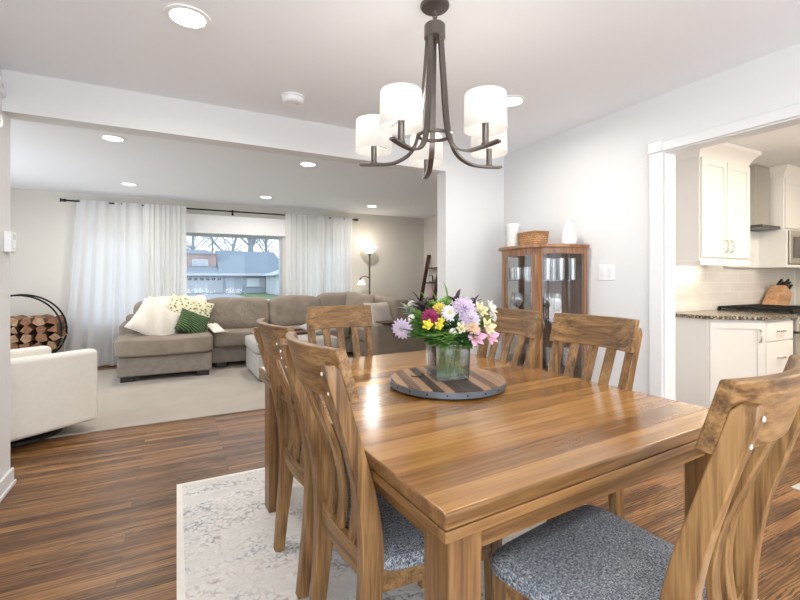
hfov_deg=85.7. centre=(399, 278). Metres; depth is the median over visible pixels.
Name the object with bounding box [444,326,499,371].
lily
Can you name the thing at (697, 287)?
backsplash
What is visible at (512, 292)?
wine glass
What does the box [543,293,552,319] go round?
wine glass
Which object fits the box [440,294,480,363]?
leaf sprig
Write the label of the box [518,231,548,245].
wicker basket
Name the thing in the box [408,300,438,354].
aster
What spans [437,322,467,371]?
lily
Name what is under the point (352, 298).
throw pillow
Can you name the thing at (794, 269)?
wall
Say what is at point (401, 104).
chandelier
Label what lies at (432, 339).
leaf sprig
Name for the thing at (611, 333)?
dining chair
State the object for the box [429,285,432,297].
vase
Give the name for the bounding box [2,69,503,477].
wall
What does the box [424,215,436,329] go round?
wall
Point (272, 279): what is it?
house
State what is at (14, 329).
log
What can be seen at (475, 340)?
lily
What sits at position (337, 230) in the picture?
curtain
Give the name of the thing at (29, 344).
log
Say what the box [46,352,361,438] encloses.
rug
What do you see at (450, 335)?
leaf sprig
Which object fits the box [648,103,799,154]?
trim
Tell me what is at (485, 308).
leaf sprig
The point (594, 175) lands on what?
wall
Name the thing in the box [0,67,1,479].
wall
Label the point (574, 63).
ceiling
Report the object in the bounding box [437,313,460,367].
leaf sprig
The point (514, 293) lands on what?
wine glass
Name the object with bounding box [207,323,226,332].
fringed throw
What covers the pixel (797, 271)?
wall
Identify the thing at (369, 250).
floor lamp
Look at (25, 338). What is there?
log
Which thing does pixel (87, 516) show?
floor
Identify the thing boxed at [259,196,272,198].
recessed light
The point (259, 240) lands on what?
bare tree
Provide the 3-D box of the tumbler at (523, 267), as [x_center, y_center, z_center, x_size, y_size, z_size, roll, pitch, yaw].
[1.020,-0.041,3.445,0.068,0.100,0.068,0,0,-27]
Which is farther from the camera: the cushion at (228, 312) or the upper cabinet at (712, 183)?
the cushion at (228, 312)
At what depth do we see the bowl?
3.31 m
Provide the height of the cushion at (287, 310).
0.506 m
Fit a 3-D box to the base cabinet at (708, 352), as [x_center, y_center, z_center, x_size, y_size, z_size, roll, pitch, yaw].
[3.059,0.797,3.981,0.815,0.885,0.674,0,0,-27]
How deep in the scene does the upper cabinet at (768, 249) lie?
4.70 m
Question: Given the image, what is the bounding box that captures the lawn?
[232,293,278,298]
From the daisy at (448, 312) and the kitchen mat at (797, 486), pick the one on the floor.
the kitchen mat at (797, 486)
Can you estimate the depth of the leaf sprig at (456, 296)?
1.96 m
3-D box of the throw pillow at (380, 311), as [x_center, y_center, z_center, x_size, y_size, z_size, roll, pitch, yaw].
[-0.288,0.535,6.383,0.480,0.367,0.272,0,0,-42]
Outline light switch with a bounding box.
[599,264,614,279]
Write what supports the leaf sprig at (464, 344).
in the flower vase at (431, 350)
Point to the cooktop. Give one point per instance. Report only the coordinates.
(797, 312)
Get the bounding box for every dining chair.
[253,318,349,598]
[280,331,501,599]
[306,305,373,356]
[476,308,543,368]
[491,355,799,599]
[546,313,642,520]
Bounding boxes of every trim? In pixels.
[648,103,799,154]
[649,151,662,396]
[664,116,799,399]
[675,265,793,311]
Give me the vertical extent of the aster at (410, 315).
0.264 m
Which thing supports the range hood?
attached to the wall at (794, 269)
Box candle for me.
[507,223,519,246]
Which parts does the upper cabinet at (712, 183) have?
light rail, door, crown, light rail, door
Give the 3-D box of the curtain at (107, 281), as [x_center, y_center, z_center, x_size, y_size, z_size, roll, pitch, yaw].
[-4.091,0.068,6.067,1.082,2.305,0.088,0,0,-27]
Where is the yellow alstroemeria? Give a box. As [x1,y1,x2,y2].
[451,318,496,359]
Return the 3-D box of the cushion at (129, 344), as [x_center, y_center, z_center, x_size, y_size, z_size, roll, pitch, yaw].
[-3.034,0.825,5.597,1.080,0.237,0.870,0,0,-27]
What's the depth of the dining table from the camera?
1.26 m
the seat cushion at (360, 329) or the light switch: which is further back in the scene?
the seat cushion at (360, 329)
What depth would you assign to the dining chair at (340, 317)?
2.82 m
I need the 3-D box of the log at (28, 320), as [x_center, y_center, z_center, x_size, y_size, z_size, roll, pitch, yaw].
[-4.538,0.515,5.311,0.110,0.101,0.497,0,0,-27]
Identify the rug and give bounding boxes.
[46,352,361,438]
[177,467,585,599]
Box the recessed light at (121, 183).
[120,182,137,185]
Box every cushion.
[114,330,212,357]
[133,301,142,332]
[207,297,269,329]
[211,328,253,346]
[245,334,337,353]
[268,295,320,325]
[288,325,348,338]
[316,292,355,305]
[357,327,364,341]
[374,295,389,302]
[380,297,408,321]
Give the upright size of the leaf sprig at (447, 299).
0.402 m
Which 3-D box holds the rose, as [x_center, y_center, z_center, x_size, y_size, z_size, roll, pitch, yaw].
[0.244,0.298,1.859,0.207,0.244,0.061,0,0,38]
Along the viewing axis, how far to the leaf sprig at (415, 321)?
1.85 m
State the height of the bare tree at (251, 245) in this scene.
20.785 m
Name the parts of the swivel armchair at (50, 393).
arm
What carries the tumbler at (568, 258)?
on the curio cabinet at (574, 293)
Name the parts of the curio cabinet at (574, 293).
rail, panel, rail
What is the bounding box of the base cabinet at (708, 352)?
[675,317,792,407]
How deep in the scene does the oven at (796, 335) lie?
3.91 m
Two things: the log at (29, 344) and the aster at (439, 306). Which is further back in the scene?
the log at (29, 344)
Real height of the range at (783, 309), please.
0.927 m
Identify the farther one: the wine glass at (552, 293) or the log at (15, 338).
the log at (15, 338)
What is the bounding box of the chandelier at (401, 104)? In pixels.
[355,0,507,178]
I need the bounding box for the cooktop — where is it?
[717,308,799,314]
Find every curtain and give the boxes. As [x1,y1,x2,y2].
[64,200,144,365]
[144,204,186,298]
[285,213,323,296]
[324,216,351,292]
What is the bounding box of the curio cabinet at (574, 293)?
[498,244,589,378]
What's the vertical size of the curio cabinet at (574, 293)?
1.500 m
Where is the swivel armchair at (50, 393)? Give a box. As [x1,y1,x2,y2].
[10,346,96,446]
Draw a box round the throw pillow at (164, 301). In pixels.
[148,295,206,309]
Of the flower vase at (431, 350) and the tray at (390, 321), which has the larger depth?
the tray at (390, 321)
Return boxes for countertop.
[675,310,796,319]
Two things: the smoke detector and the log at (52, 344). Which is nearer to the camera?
the smoke detector
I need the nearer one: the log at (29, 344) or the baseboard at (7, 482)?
the baseboard at (7, 482)
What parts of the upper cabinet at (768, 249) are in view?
panel, panel, panel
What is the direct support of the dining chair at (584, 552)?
on the dining rug at (225, 526)
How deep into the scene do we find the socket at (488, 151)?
1.99 m
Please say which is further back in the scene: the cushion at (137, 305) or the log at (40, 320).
the cushion at (137, 305)
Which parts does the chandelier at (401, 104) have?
lamp shade, arm, lamp shade, arm, lamp shade, arm, arm, arm, lamp shade, lamp shade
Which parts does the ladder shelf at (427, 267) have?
rail, rail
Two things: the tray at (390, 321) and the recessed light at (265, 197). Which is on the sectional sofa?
the tray at (390, 321)
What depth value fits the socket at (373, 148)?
1.95 m
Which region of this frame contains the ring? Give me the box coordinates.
[10,294,67,352]
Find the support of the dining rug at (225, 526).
on the floor
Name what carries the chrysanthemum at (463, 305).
in the flower vase at (431, 350)
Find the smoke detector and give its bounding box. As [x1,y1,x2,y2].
[281,92,304,106]
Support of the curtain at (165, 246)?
hanging from the curtain rod
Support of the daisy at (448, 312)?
in the flower vase at (431, 350)
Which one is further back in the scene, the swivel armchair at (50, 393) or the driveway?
the driveway
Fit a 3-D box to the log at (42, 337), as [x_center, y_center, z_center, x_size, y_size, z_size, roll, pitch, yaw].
[-4.411,0.710,5.377,0.124,0.122,0.475,0,0,-27]
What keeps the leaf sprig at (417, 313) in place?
in the flower vase at (431, 350)
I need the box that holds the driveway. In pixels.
[187,293,242,299]
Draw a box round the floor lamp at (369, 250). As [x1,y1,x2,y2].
[358,247,376,294]
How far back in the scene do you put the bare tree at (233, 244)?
82.48 m
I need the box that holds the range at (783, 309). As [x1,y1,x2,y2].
[717,304,799,354]
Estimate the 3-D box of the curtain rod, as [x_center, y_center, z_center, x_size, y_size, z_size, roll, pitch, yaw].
[-2.708,-1.060,6.869,4.314,0.090,0.142,0,0,-27]
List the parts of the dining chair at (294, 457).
post, rail, rail, post, seat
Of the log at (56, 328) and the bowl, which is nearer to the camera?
the bowl
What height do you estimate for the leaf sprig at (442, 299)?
0.363 m
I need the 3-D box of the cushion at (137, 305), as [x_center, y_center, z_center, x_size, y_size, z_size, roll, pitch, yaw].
[-3.208,0.526,6.042,0.900,0.488,0.317,0,0,-27]
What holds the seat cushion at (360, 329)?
on the sectional sofa
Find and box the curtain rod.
[60,198,357,220]
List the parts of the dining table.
leg, edge moulding, leg, edge moulding, leg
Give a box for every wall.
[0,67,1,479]
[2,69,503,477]
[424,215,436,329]
[504,42,799,397]
[682,269,794,311]
[795,269,799,304]
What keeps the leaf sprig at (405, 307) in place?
in the flower vase at (431, 350)
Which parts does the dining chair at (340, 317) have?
post, rail, post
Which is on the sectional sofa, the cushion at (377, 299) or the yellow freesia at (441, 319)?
the cushion at (377, 299)
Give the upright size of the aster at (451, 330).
0.214 m
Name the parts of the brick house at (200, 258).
pane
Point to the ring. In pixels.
(22, 295)
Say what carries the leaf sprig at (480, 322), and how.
in the flower vase at (431, 350)
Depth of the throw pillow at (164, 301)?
5.92 m
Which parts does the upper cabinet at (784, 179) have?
crown, door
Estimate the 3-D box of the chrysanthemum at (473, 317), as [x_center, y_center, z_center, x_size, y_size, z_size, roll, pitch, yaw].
[0.251,0.275,1.853,0.186,0.290,0.084,0,0,24]
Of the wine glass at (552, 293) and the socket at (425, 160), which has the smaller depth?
the socket at (425, 160)
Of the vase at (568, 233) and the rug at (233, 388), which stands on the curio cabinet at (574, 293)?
the vase at (568, 233)
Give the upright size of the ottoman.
0.490 m
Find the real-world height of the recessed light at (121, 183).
0.007 m
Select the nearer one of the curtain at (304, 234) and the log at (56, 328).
the log at (56, 328)
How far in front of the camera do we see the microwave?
4.60 m
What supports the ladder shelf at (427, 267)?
on the floor
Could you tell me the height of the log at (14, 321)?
0.115 m
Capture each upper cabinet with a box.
[675,142,761,266]
[723,230,799,268]
[754,164,799,231]
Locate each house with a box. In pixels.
[187,250,216,266]
[187,250,278,293]
[262,270,278,294]
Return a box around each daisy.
[391,318,437,359]
[441,304,456,373]
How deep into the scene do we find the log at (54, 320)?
5.23 m
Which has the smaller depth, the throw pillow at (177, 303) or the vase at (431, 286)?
the throw pillow at (177, 303)
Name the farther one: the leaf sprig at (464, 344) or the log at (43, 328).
the log at (43, 328)
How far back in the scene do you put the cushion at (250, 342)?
5.46 m
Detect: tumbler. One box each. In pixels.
[523,267,531,279]
[543,258,551,279]
[557,258,564,279]
[568,258,576,279]
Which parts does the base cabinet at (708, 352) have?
door, drawer, drawer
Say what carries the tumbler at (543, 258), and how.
on the curio cabinet at (574, 293)
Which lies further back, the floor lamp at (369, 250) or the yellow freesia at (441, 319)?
the floor lamp at (369, 250)
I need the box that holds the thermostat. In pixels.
[4,231,15,252]
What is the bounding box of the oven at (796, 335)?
[791,332,799,354]
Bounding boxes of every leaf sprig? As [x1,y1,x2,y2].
[397,302,457,366]
[403,327,455,368]
[408,317,451,369]
[409,291,457,372]
[411,306,454,366]
[413,327,456,354]
[420,292,439,371]
[427,291,459,370]
[432,326,460,369]
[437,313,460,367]
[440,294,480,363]
[443,282,453,372]
[443,338,488,372]
[444,308,486,371]
[446,329,478,371]
[448,289,460,305]
[450,316,494,370]
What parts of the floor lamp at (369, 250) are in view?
lamp shade, lamp shade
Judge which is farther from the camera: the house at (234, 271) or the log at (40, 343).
the house at (234, 271)
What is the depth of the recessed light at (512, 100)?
2.89 m
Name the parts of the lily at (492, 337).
stem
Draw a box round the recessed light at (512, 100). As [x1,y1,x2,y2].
[507,95,525,107]
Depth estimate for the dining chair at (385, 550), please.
1.24 m
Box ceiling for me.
[0,0,799,218]
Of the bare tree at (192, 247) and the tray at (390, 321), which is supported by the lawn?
the bare tree at (192, 247)
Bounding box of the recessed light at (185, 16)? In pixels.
[164,3,210,29]
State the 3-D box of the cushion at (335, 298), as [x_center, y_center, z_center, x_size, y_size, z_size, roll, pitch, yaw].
[-1.033,0.484,7.235,0.780,0.521,0.360,0,0,-27]
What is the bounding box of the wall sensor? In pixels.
[0,114,2,127]
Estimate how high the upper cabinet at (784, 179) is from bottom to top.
0.678 m
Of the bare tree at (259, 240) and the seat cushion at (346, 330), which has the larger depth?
the bare tree at (259, 240)
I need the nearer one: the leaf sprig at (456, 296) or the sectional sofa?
the leaf sprig at (456, 296)
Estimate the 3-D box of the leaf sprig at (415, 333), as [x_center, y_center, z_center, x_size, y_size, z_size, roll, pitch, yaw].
[0.137,0.307,1.873,0.315,0.223,0.147,0,0,-27]
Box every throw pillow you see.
[124,298,179,335]
[148,295,206,309]
[169,294,213,330]
[174,308,209,332]
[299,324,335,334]
[346,291,374,304]
[363,302,392,323]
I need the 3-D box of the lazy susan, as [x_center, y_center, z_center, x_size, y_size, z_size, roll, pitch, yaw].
[0.212,0.455,1.933,0.517,0.049,0.517,0,0,-12]
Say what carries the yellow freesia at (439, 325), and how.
in the flower vase at (431, 350)
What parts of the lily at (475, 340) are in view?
stem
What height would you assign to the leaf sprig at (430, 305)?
0.356 m
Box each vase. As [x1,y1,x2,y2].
[425,342,469,380]
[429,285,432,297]
[561,220,576,243]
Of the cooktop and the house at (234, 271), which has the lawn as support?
the house at (234, 271)
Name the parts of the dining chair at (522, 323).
post, rail, post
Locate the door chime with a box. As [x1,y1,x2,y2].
[0,76,5,96]
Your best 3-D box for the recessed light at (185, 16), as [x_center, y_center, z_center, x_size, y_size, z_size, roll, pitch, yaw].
[-0.973,-1.196,1.978,0.196,0.007,0.196,0,0,-27]
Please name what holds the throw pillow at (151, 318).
on the sectional sofa
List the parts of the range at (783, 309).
control panel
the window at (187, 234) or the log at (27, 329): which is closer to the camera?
the log at (27, 329)
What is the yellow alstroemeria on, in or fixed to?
in the flower vase at (431, 350)
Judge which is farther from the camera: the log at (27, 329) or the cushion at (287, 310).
the cushion at (287, 310)
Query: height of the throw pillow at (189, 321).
0.412 m
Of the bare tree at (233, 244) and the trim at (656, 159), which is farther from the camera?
the bare tree at (233, 244)
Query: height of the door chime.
0.090 m
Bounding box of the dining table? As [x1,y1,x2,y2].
[259,350,711,599]
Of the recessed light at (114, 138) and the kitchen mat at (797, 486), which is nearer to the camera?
the kitchen mat at (797, 486)
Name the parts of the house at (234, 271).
garage door, entry door, pane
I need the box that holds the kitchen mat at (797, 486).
[791,483,799,490]
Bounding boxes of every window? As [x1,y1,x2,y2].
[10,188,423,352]
[186,233,281,295]
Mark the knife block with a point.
(776, 294)
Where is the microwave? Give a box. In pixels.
[788,230,799,264]
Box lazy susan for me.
[390,366,505,398]
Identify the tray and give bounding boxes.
[294,329,306,334]
[376,320,396,335]
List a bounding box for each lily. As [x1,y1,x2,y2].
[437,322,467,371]
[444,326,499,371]
[456,327,487,372]
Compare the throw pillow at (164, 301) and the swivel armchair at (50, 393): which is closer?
the swivel armchair at (50, 393)
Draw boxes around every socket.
[370,146,376,163]
[397,120,404,142]
[423,159,427,175]
[481,122,488,144]
[486,149,491,165]
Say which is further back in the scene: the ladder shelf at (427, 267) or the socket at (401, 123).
the ladder shelf at (427, 267)
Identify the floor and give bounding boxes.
[0,344,799,599]
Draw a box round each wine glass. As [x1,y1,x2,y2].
[511,292,520,308]
[513,293,523,308]
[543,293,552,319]
[550,293,561,321]
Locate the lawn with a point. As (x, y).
(261, 295)
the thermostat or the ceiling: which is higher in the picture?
the ceiling
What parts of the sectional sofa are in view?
rail, frame, arm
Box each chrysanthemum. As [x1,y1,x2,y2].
[421,308,440,346]
[441,311,480,372]
[450,296,476,365]
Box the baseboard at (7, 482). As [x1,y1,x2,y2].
[0,467,15,502]
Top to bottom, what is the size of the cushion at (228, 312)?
0.499 m
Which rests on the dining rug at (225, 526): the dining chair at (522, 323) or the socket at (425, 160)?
the dining chair at (522, 323)
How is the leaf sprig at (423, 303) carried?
in the flower vase at (431, 350)
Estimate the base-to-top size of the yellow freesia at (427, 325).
0.254 m
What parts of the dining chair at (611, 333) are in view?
post, rail, post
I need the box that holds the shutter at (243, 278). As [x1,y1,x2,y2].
[242,277,245,287]
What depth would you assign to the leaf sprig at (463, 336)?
1.81 m
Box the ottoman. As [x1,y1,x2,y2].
[245,334,337,381]
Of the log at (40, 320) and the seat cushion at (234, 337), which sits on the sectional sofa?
the seat cushion at (234, 337)
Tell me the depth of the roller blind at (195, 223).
6.92 m
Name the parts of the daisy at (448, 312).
stem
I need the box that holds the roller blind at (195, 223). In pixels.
[186,213,284,236]
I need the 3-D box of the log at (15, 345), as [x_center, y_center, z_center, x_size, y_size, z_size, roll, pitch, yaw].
[-4.643,0.803,5.252,0.123,0.126,0.464,0,0,-27]
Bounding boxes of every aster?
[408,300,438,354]
[408,314,443,370]
[432,302,445,317]
[439,328,456,370]
[453,311,496,369]
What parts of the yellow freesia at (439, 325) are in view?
stem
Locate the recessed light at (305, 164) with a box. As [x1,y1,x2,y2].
[298,161,316,166]
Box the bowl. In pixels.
[550,293,561,309]
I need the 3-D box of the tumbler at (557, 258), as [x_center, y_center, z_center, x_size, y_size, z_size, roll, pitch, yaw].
[1.236,-0.073,3.309,0.060,0.165,0.060,0,0,-27]
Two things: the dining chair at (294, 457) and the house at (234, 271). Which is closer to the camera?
the dining chair at (294, 457)
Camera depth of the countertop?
3.85 m
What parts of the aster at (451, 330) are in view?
stem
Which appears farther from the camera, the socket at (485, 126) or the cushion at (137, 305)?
the cushion at (137, 305)
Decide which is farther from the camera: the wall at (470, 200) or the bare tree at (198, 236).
the bare tree at (198, 236)
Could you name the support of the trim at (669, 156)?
attached to the wall at (594, 175)
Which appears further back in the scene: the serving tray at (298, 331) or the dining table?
the serving tray at (298, 331)
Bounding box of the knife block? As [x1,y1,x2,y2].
[762,285,791,304]
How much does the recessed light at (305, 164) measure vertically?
0.007 m
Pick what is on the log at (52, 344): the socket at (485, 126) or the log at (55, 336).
the log at (55, 336)
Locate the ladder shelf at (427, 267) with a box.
[418,255,436,306]
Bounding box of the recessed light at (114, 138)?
[99,134,125,141]
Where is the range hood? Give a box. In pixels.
[749,164,779,230]
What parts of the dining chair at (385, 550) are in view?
post, rail, rail, post, seat, leg, seat frame, leg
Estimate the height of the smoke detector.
0.050 m
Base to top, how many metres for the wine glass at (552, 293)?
0.215 m
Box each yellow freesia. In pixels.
[422,319,449,369]
[435,321,448,373]
[437,317,444,365]
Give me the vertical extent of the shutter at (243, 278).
1.300 m
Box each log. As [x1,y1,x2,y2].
[10,315,27,326]
[10,325,23,332]
[10,332,24,343]
[10,341,22,349]
[19,315,40,325]
[19,339,37,347]
[20,331,36,343]
[21,324,37,334]
[31,339,51,346]
[32,314,53,325]
[35,331,55,341]
[36,323,54,332]
[46,315,63,323]
[46,338,62,349]
[47,321,65,331]
[49,330,68,340]
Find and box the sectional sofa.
[114,292,426,382]
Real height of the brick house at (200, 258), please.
5.600 m
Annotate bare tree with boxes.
[186,236,222,249]
[198,236,239,252]
[205,237,251,250]
[241,238,261,251]
[256,239,278,251]
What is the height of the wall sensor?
0.100 m
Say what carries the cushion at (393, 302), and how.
on the sectional sofa
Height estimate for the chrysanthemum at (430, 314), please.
0.297 m
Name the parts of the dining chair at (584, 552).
leg, seat frame, seat, post, rail, rail, post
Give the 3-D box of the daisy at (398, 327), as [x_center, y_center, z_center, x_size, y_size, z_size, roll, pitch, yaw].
[0.073,0.293,1.887,0.216,0.251,0.072,0,0,-27]

